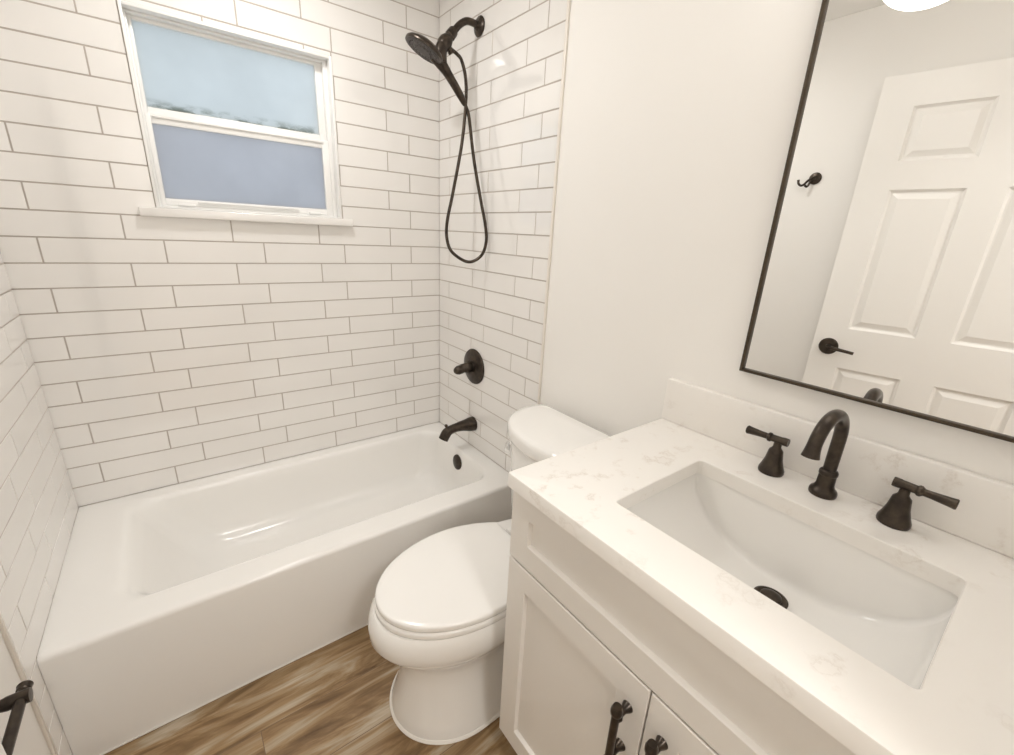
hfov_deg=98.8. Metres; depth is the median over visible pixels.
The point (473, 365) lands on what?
shower valve
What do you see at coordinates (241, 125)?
window
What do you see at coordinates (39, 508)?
wall
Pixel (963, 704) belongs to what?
countertop
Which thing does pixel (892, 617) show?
sink
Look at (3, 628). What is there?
trim
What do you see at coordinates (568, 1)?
trim
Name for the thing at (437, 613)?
toilet
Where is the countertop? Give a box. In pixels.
[508,418,1013,754]
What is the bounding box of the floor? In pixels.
[104,625,516,754]
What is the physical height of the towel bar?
0.056 m
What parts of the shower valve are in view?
lever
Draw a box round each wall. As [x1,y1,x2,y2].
[0,0,439,507]
[0,252,78,754]
[439,0,1013,484]
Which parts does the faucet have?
lever, handle, spout, spout, handle, lever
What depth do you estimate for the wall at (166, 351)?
1.69 m
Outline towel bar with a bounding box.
[0,680,33,754]
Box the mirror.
[739,0,1013,442]
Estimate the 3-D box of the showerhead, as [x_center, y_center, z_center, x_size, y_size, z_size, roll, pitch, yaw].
[-0.236,-0.933,1.719,0.314,0.924,0.156,-7,21,-28]
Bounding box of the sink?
[627,473,957,688]
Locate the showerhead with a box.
[405,15,487,263]
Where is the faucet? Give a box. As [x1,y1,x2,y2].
[745,409,959,530]
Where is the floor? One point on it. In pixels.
(334, 699)
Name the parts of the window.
pane, sash, sash, pane, sill, lift rail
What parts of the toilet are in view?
seat, bowl, lid, flush lever, tank, tank lid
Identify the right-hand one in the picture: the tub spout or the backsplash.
the backsplash
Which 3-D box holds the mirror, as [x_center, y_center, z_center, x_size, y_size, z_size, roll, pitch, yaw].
[0.774,-0.380,0.734,0.019,0.923,0.557,-11,23,-36]
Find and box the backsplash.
[662,378,1013,558]
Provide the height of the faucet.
0.204 m
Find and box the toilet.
[368,404,609,744]
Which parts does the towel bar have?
post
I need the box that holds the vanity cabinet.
[499,490,855,754]
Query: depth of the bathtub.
1.50 m
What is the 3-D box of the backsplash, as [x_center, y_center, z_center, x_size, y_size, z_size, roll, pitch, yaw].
[0.726,0.179,0.945,0.020,0.123,0.863,-11,23,-36]
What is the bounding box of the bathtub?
[37,422,511,754]
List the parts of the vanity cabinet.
door, pull handle, pull handle, door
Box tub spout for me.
[439,416,476,441]
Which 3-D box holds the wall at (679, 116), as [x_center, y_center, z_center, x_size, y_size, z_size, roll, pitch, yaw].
[0.379,-0.230,1.431,0.125,2.440,2.274,-11,23,-36]
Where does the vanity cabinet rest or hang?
on the floor
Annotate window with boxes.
[117,0,352,226]
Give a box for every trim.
[0,612,57,754]
[537,0,570,404]
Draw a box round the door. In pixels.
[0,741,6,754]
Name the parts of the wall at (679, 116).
tile panel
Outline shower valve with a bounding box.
[453,349,483,383]

